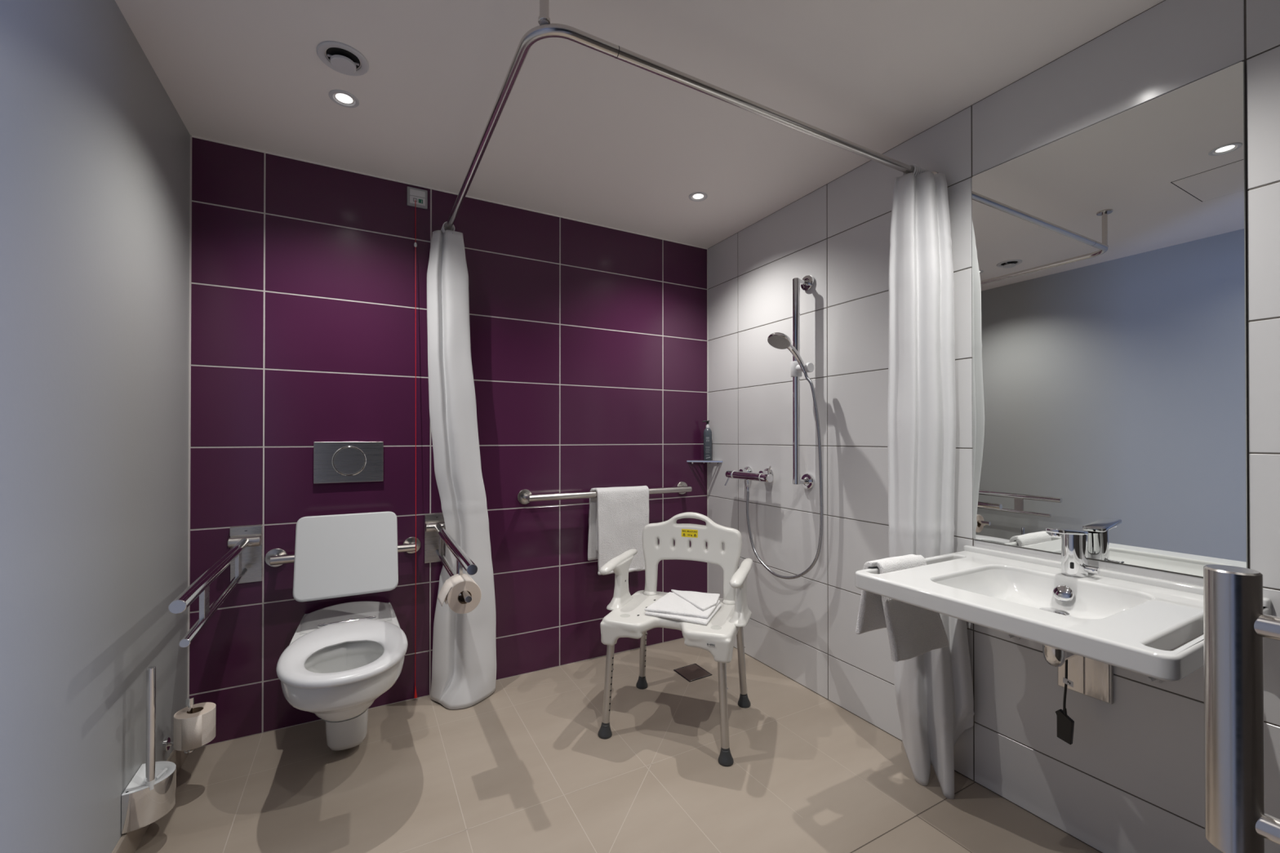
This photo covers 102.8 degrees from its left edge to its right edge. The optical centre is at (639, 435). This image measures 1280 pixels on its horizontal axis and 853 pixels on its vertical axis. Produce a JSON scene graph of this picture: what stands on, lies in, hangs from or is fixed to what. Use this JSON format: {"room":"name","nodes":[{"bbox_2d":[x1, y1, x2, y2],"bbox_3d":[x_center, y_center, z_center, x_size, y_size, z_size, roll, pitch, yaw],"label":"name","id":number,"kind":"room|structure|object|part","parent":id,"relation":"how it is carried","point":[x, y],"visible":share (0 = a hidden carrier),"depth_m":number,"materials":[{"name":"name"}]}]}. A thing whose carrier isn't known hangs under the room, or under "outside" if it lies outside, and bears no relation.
{"room":"accessible bathroom","nodes":[
{"label":"accessible bathroom","id":0,"kind":"room"},
{"bbox_2d":[0,0,190,852],"bbox_3d":[-1.071,0.018,0.696,0.120,2.435,2.820,0,0,-29],"label":"wall","id":1,"kind":"structure","parent":0,"point":[95,150],"depth_m":1.16,"materials":[{"name":"grey paint"}]},
{"bbox_2d":[121,666,176,834],"bbox_3d":[-1.349,0.836,1.420,0.090,0.417,0.147,0,0,-29],"label":"toilet brush","id":2,"kind":"object","parent":1,"relation":"attached to","point":[150,795],"visible":1,"depth_m":1.37,"materials":[{"name":"silver metal"}]},
{"bbox_3d":[-1.319,0.779,1.377,0.019,0.304,0.019,0,0,-29],"label":"brush handle","id":3,"kind":"part","parent":2,"relation":"part of","materials":[{"name":"silver metal"}]},
{"bbox_2d":[111,749,189,852],"bbox_3d":[-1.058,1.091,0.800,0.010,0.090,2.399,0,0,-29],"label":"baseboard","id":4,"kind":"structure","parent":1,"relation":"attached to","point":[128,842],"depth_m":1.40,"materials":[{"name":"beige tile"}]},
{"bbox_2d":[162,696,195,753],"bbox_3d":[-1.468,0.919,1.622,0.132,0.183,0.036,0,0,16],"label":"holder","id":5,"kind":"object","parent":1,"relation":"attached to","point":[189,701],"visible":0.5,"depth_m":1.61,"materials":[{"name":"silver metal"}]},
{"bbox_2d":[173,702,216,751],"bbox_3d":[-1.407,0.920,1.615,0.101,0.098,0.102,0,0,-29],"label":"toilet roll","id":6,"kind":"object","parent":5,"relation":"on","point":[195,730],"visible":0.99,"depth_m":1.58,"materials":[{"name":"beige paper"}]},
{"bbox_2d":[189,137,706,747],"bbox_3d":[-0.651,0.028,2.466,2.558,2.435,0.120,0,0,-29],"label":"wall","id":7,"kind":"structure","parent":0,"point":[588,341],"depth_m":2.21,"materials":[{"name":"tile"}]},
{"bbox_2d":[187,134,191,697],"bbox_3d":[-1.636,-0.021,1.856,0.004,2.145,0.004,0,0,-29],"label":"trim","id":8,"kind":"structure","parent":7,"relation":"attached to","point":[190,203],"depth_m":1.85,"materials":[{"name":"grey metal"}]},
{"bbox_2d":[168,524,262,648],"bbox_3d":[-1.289,0.449,1.568,0.096,0.214,0.838,0,0,-29],"label":"grab rail","id":9,"kind":"object","parent":7,"relation":"attached to","point":[244,557],"visible":1,"depth_m":1.65,"materials":[{"name":"silver metal"}]},
{"bbox_3d":[-1.489,0.451,1.933,0.096,0.214,0.006,0,0,-29],"label":"wall plate","id":10,"kind":"part","parent":9,"relation":"part of","materials":[{"name":"silver metal"}]},
{"bbox_2d":[275,601,408,751],"bbox_3d":[-1.005,0.894,1.749,0.359,0.446,0.746,0,0,-29],"label":"toilet","id":11,"kind":"object","parent":7,"relation":"attached to","point":[339,659],"visible":1,"depth_m":1.68,"materials":[{"name":"white ceramic"}]},
{"bbox_3d":[-0.950,0.688,1.651,0.359,0.024,0.520,0,0,-29],"label":"seat","id":12,"kind":"part","parent":11,"relation":"part of","materials":[{"name":"white plastic"}]},
{"bbox_2d":[264,511,421,602],"bbox_3d":[-1.138,0.451,1.986,0.553,0.292,0.250,0,0,-29],"label":"support","id":13,"kind":"object","parent":7,"relation":"attached to","point":[351,554],"visible":0.98,"depth_m":1.93,"materials":[{"name":"white plastic"}]},
{"bbox_3d":[-1.181,0.475,2.064,0.553,0.072,0.071,0,0,-29],"label":"rail","id":14,"kind":"part","parent":13,"relation":"part of","materials":[{"name":"silver metal"}]},
{"bbox_2d":[313,441,383,483],"bbox_3d":[-1.190,0.110,2.092,0.247,0.166,0.019,0,0,-29],"label":"flush plate","id":15,"kind":"object","parent":7,"relation":"attached to","point":[348,460],"visible":1,"depth_m":2.08,"materials":[{"name":"silver metal"}]},
{"bbox_2d":[413,646,417,698],"bbox_3d":[-0.961,0.998,2.180,0.009,0.216,0.075,0,0,-29],"label":"pull cord","id":16,"kind":"object","parent":7,"relation":"attached to","point":[415,695],"depth_m":2.19,"materials":[{"name":"red fabric"}]},
{"bbox_2d":[415,278,416,613],"bbox_3d":[-0.962,0.044,2.185,0.005,1.406,0.075,0,0,-29],"label":"switch","id":17,"kind":"object","parent":7,"relation":"attached to","point":[415,278],"depth_m":2.17,"materials":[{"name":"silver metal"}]},
{"bbox_3d":[-0.957,0.034,2.180,0.007,2.108,0.062,0,0,-29],"label":"pull cord","id":18,"kind":"part","parent":17,"relation":"part of","materials":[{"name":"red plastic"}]},
{"bbox_2d":[407,186,427,209],"bbox_3d":[-0.958,-1.002,2.192,0.076,0.081,0.075,0,0,-29],"label":"switch","id":19,"kind":"object","parent":7,"relation":"attached to","point":[417,197],"depth_m":2.22,"materials":[{"name":"white plastic"}]},
{"bbox_3d":[-0.970,-1.033,2.224,0.081,0.080,0.009,0,0,-29],"label":"switch frame","id":20,"kind":"part","parent":19,"relation":"part of","materials":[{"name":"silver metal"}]},
{"bbox_3d":[-0.967,-1.033,2.219,0.061,0.061,0.006,0,0,-29],"label":"plate","id":21,"kind":"part","parent":19,"relation":"part of","materials":[{"name":"white plastic"}]},
{"bbox_2d":[191,135,706,248],"bbox_3d":[-0.622,-1.087,2.418,2.318,0.005,0.004,0,0,-29],"label":"trim","id":22,"kind":"structure","parent":7,"relation":"attached to","point":[194,136],"depth_m":2.22,"materials":[{"name":"white paint"}]},
{"bbox_2d":[424,512,477,603],"bbox_3d":[-0.703,0.451,1.898,0.096,0.214,0.822,0,0,-29],"label":"grab rail","id":23,"kind":"object","parent":7,"relation":"attached to","point":[436,535],"visible":0.75,"depth_m":2.10,"materials":[{"name":"silver metal"}]},
{"bbox_3d":[-0.899,0.453,2.256,0.096,0.214,0.006,0,0,-29],"label":"wall plate","id":24,"kind":"part","parent":23,"relation":"part of","materials":[{"name":"silver metal"}]},
{"bbox_2d":[437,573,481,613],"bbox_3d":[-0.595,0.522,1.682,0.122,0.108,0.101,0,0,-29],"label":"toilet roll","id":25,"kind":"object","parent":23,"relation":"on","point":[450,592],"visible":0.91,"depth_m":1.65,"materials":[{"name":"beige paper"}]},
{"bbox_2d":[517,481,692,504],"bbox_3d":[-0.137,0.296,2.628,0.972,0.072,0.088,0,0,-29],"label":"grab rail","id":26,"kind":"object","parent":7,"relation":"attached to","point":[525,496],"visible":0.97,"depth_m":2.48,"materials":[{"name":"silver metal"}]},
{"bbox_2d":[587,485,648,574],"bbox_3d":[-0.106,0.484,2.615,0.315,0.439,0.088,0,0,-29],"label":"bath towel","id":27,"kind":"object","parent":26,"relation":"hanging from","point":[618,517],"visible":0.91,"depth_m":2.58,"materials":[{"name":"white fabric"}]},
{"bbox_2d":[706,248,708,593],"bbox_3d":[0.393,0.030,2.968,0.004,2.235,0.004,0,0,-29],"label":"trim","id":28,"kind":"structure","parent":7,"relation":"attached to","point":[707,248],"depth_m":2.97,"materials":[{"name":"grey metal"}]},
{"bbox_2d":[134,638,1100,852],"bbox_3d":[0.941,1.183,0.368,3.338,0.100,5.320,0,0,-29],"label":"floor","id":29,"kind":"structure","parent":0,"point":[526,767],"depth_m":1.68,"materials":[{"name":"beige tile"}]},
{"bbox_2d":[597,511,752,766],"bbox_3d":[0.154,0.741,2.056,0.567,0.808,0.462,0,0,20],"label":"chair","id":30,"kind":"object","parent":29,"relation":"on","point":[628,618],"visible":0.93,"depth_m":2.10,"materials":[{"name":"white plastic"}]},
{"bbox_3d":[-0.120,0.940,1.950,0.052,0.327,0.031,0,0,-29],"label":"leg","id":31,"kind":"part","parent":30,"relation":"part of","materials":[{"name":"silver metal"}]},
{"bbox_3d":[-0.078,0.608,2.150,0.067,0.199,0.358,0,0,20],"label":"armrest","id":32,"kind":"part","parent":30,"relation":"part of","materials":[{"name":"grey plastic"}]},
{"bbox_3d":[0.015,0.942,2.313,0.030,0.327,0.052,0,0,-29],"label":"leg","id":33,"kind":"part","parent":30,"relation":"part of","materials":[{"name":"silver metal"}]},
{"bbox_3d":[0.152,0.748,2.051,0.500,0.099,0.427,0,0,20],"label":"seat","id":34,"kind":"part","parent":30,"relation":"part of","materials":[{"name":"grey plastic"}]},
{"bbox_2d":[644,589,721,625],"bbox_3d":[0.191,0.681,2.052,0.256,0.035,0.286,0,0,26],"label":"folded towel","id":35,"kind":"object","parent":30,"relation":"on","point":[691,606],"visible":1,"depth_m":2.00,"materials":[{"name":"white fabric"}]},
{"bbox_3d":[0.214,0.527,2.208,0.444,0.379,0.092,0,0,20],"label":"backrest","id":36,"kind":"part","parent":30,"relation":"part of","materials":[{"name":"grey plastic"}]},
{"bbox_3d":[0.293,0.939,1.796,0.030,0.327,0.052,0,0,-29],"label":"leg","id":37,"kind":"part","parent":30,"relation":"part of","materials":[{"name":"silver metal"}]},
{"bbox_3d":[0.391,0.607,1.976,0.067,0.199,0.358,0,0,20],"label":"armrest","id":38,"kind":"part","parent":30,"relation":"part of","materials":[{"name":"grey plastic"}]},
{"bbox_3d":[0.429,0.941,2.159,0.052,0.327,0.031,0,0,-29],"label":"leg","id":39,"kind":"part","parent":30,"relation":"part of","materials":[{"name":"silver metal"}]},
{"bbox_2d":[673,663,711,682],"bbox_3d":[0.253,1.144,2.462,0.137,0.003,0.146,0,0,-29],"label":"floor drain","id":40,"kind":"object","parent":29,"relation":"on","point":[691,673],"visible":1,"depth_m":2.45,"materials":[{"name":"grey metal"}]},
{"bbox_2d":[115,0,1164,248],"bbox_3d":[-0.002,-1.146,1.289,2.558,0.100,2.820,0,0,-29],"label":"ceiling","id":41,"kind":"structure","parent":0,"point":[581,132],"depth_m":1.60,"materials":[{"name":"white paint"}]},
{"bbox_2d":[316,40,368,75],"bbox_3d":[-0.862,-1.089,1.484,0.132,0.036,0.132,0,0,-29],"label":"ceiling vent","id":42,"kind":"object","parent":41,"relation":"in","point":[343,58],"visible":1,"depth_m":1.47,"materials":[{"name":"white plastic"}]},
{"bbox_3d":[-0.862,-1.091,1.484,0.080,0.012,0.012,0,0,-29],"label":"valve stem","id":43,"kind":"part","parent":42,"relation":"part of","materials":[{"name":"white plastic"}]},
{"bbox_2d":[328,89,359,107],"bbox_3d":[-0.961,-1.095,1.659,0.086,0.010,0.086,0,0,-29],"label":"recessed light","id":44,"kind":"object","parent":41,"relation":"in","point":[344,98],"visible":1,"depth_m":1.66,"materials":[{"name":"white plastic"}]},
{"bbox_2d":[440,0,938,231],"bbox_3d":[0.078,-0.984,2.028,1.465,0.216,1.360,0,0,-29],"label":"rail","id":45,"kind":"object","parent":41,"relation":"hanging from","point":[546,29],"visible":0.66,"depth_m":1.34,"materials":[{"name":"silver metal"}]},
{"bbox_2d":[426,221,496,709],"bbox_3d":[-0.767,0.111,2.216,0.284,2.060,0.171,0,0,-29],"label":"shower curtain","id":46,"kind":"object","parent":45,"relation":"hanging from","point":[464,659],"visible":0.94,"depth_m":2.20,"materials":[{"name":"white fabric"}]},
{"bbox_3d":[-0.214,-1.006,1.141,0.021,0.178,0.021,0,0,-29],"label":"ceiling post","id":47,"kind":"part","parent":45,"relation":"part of","materials":[{"name":"silver metal"}]},
{"bbox_2d":[887,164,974,799],"bbox_3d":[0.958,0.110,1.712,0.188,2.065,0.231,0,0,-29],"label":"shower curtain","id":48,"kind":"object","parent":45,"relation":"hanging from","point":[934,688],"visible":0.9,"depth_m":1.68,"materials":[{"name":"white fabric"}]},
{"bbox_2d":[688,191,707,201],"bbox_3d":[0.266,-1.091,2.332,0.086,0.010,0.086,0,0,-29],"label":"recessed light","id":49,"kind":"object","parent":41,"relation":"in","point":[697,195],"visible":1,"depth_m":2.33,"materials":[{"name":"white plastic"}]},
{"bbox_2d":[707,0,1279,852],"bbox_3d":[1.067,0.024,1.869,0.120,2.435,2.820,0,0,-29],"label":"wall","id":50,"kind":"structure","parent":0,"point":[1131,779],"depth_m":1.71,"materials":[{"name":"white tile"}]},
{"bbox_2d":[686,460,722,464],"bbox_3d":[0.363,0.153,2.873,0.146,0.020,0.140,0,0,-29],"label":"corner shelf","id":51,"kind":"object","parent":50,"relation":"attached to","point":[718,462],"visible":0.99,"depth_m":2.87,"materials":[{"name":"silver metal"}]},
{"bbox_2d":[702,420,711,460],"bbox_3d":[0.384,0.029,2.906,0.052,0.228,0.048,0,0,-29],"label":"soap dispenser","id":52,"kind":"object","parent":51,"relation":"on","point":[707,432],"visible":1,"depth_m":2.89,"materials":[{"name":"grey plastic"}]},
{"bbox_2d":[724,466,773,486],"bbox_3d":[0.562,0.206,2.573,0.086,0.121,0.330,0,0,-29],"label":"shower mixer","id":53,"kind":"object","parent":50,"relation":"attached to","point":[766,475],"visible":1,"depth_m":2.55,"materials":[{"name":"silver metal"}]},
{"bbox_3d":[0.480,0.207,2.688,0.043,0.043,0.050,0,0,-29],"label":"control knob","id":54,"kind":"part","parent":53,"relation":"part of","materials":[{"name":"silver metal"}]},
{"bbox_3d":[0.609,0.205,2.454,0.043,0.043,0.050,0,0,-29],"label":"control knob","id":55,"kind":"part","parent":53,"relation":"part of","materials":[{"name":"silver metal"}]},
{"bbox_2d":[746,370,823,579],"bbox_3d":[0.645,0.190,2.365,0.056,0.950,0.476,0,0,-29],"label":"shower hose","id":56,"kind":"object","parent":53,"relation":"attached to","point":[820,473],"visible":0.99,"depth_m":2.19,"materials":[{"name":"grey metal"}]},
{"bbox_2d":[792,275,814,488],"bbox_3d":[0.720,-0.238,2.279,0.093,0.961,0.069,0,0,-29],"label":"shower rail","id":57,"kind":"object","parent":50,"relation":"attached to","point":[807,481],"visible":1,"depth_m":2.25,"materials":[{"name":"silver metal"}]},
{"bbox_2d":[767,332,804,371],"bbox_3d":[0.629,-0.355,2.199,0.169,0.158,0.101,0,0,-29],"label":"shower","id":58,"kind":"object","parent":57,"relation":"attached to","point":[779,340],"visible":0.98,"depth_m":2.19,"materials":[{"name":"silver metal"}]},
{"bbox_3d":[0.672,-0.336,2.201,0.095,0.120,0.026,0,0,-15],"label":"handle","id":59,"kind":"part","parent":58,"relation":"part of","materials":[{"name":"silver metal"}]},
{"bbox_2d":[791,360,813,377],"bbox_3d":[0.708,-0.292,2.235,0.051,0.067,0.114,0,0,-29],"label":"holder","id":60,"kind":"object","parent":57,"relation":"attached to","point":[796,371],"visible":0.82,"depth_m":2.24,"materials":[{"name":"white plastic"}]},
{"bbox_3d":[0.714,-0.290,2.214,0.042,0.042,0.071,0,0,-29],"label":"holder arm","id":61,"kind":"part","parent":60,"relation":"part of","materials":[{"name":"white plastic"}]},
{"bbox_2d":[1006,634,1021,639],"bbox_3d":[1.138,0.612,1.560,0.048,0.029,0.033,0,0,-29],"label":"bolt","id":62,"kind":"object","parent":50,"relation":"attached to","point":[1009,636],"visible":0.42,"depth_m":1.56,"materials":[{"name":"silver metal"}]},
{"bbox_2d":[855,545,1271,681],"bbox_3d":[0.995,0.421,1.278,0.571,0.118,0.647,0,0,-29],"label":"washbasin","id":63,"kind":"object","parent":50,"relation":"attached to","point":[1131,622],"visible":0.89,"depth_m":1.21,"materials":[{"name":"white ceramic"}]},
{"bbox_2d":[855,554,948,662],"bbox_3d":[0.790,0.505,1.524,0.327,0.292,0.094,0,0,-29],"label":"hand towel","id":64,"kind":"object","parent":63,"relation":"hanging from","point":[913,631],"visible":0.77,"depth_m":1.48,"materials":[{"name":"white fabric"}]},
{"bbox_2d":[1042,644,1077,666],"bbox_3d":[1.141,0.539,1.362,0.203,0.121,0.057,0,0,-29],"label":"trap","id":65,"kind":"object","parent":63,"relation":"attached to","point":[1055,657],"visible":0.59,"depth_m":1.31,"materials":[{"name":"silver metal"}]},
{"bbox_2d":[1055,659,1074,745],"bbox_3d":[1.136,0.706,1.365,0.015,0.227,0.042,0,0,-29],"label":"cable","id":66,"kind":"object","parent":65,"relation":"hanging from","point":[1065,725],"visible":0.94,"depth_m":1.36,"materials":[{"name":"black plastic"}]},
{"bbox_2d":[1045,527,1100,577],"bbox_3d":[1.148,0.311,1.355,0.154,0.134,0.081,0,0,-29],"label":"tap","id":67,"kind":"object","parent":63,"relation":"on","point":[1074,557],"visible":1,"depth_m":1.36,"materials":[{"name":"silver metal"}]},
{"bbox_3d":[1.141,0.258,1.366,0.152,0.028,0.051,0,0,-29],"label":"spout","id":68,"kind":"part","parent":67,"relation":"part of","materials":[{"name":"silver metal"}]},
{"bbox_3d":[1.190,0.357,1.350,0.036,0.019,0.031,0,0,-29],"label":"temperature lever","id":69,"kind":"part","parent":67,"relation":"part of","materials":[{"name":"silver metal"}]},
{"bbox_2d":[1057,655,1113,704],"bbox_3d":[1.233,0.647,1.418,0.018,0.145,0.121,0,0,-29],"label":"cover plate","id":70,"kind":"object","parent":50,"relation":"attached to","point":[1092,678],"visible":0.55,"depth_m":1.40,"materials":[{"name":"silver metal"}]},
{"bbox_3d":[1.219,0.647,1.442,0.016,0.139,0.060,0,0,-29],"label":"panel","id":71,"kind":"part","parent":70,"relation":"part of","materials":[{"name":"silver metal"}]},
{"bbox_3d":[1.247,0.647,1.391,0.016,0.139,0.052,0,0,-29],"label":"panel","id":72,"kind":"part","parent":70,"relation":"part of","materials":[{"name":"silver metal"}]},
{"bbox_2d":[971,61,1248,577],"bbox_3d":[1.239,-0.257,1.425,0.006,1.196,0.594,0,0,-29],"label":"wall mirror","id":73,"kind":"object","parent":50,"relation":"attached to","point":[1109,395],"visible":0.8,"depth_m":1.35,"materials":[{"name":"silver glass"}]},
{"bbox_2d":[1146,676,1163,683],"bbox_3d":[1.289,0.611,1.284,0.048,0.029,0.033,0,0,-29],"label":"bolt","id":74,"kind":"object","parent":50,"relation":"attached to","point":[1148,679],"visible":0.41,"depth_m":1.28,"materials":[{"name":"silver metal"}]},
{"bbox_2d":[1203,564,1279,852],"bbox_3d":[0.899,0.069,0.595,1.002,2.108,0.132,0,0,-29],"label":"door handle","id":75,"kind":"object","parent":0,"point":[1235,624],"depth_m":0.42,"materials":[{"name":"brushed stainless steel"}]}
]}

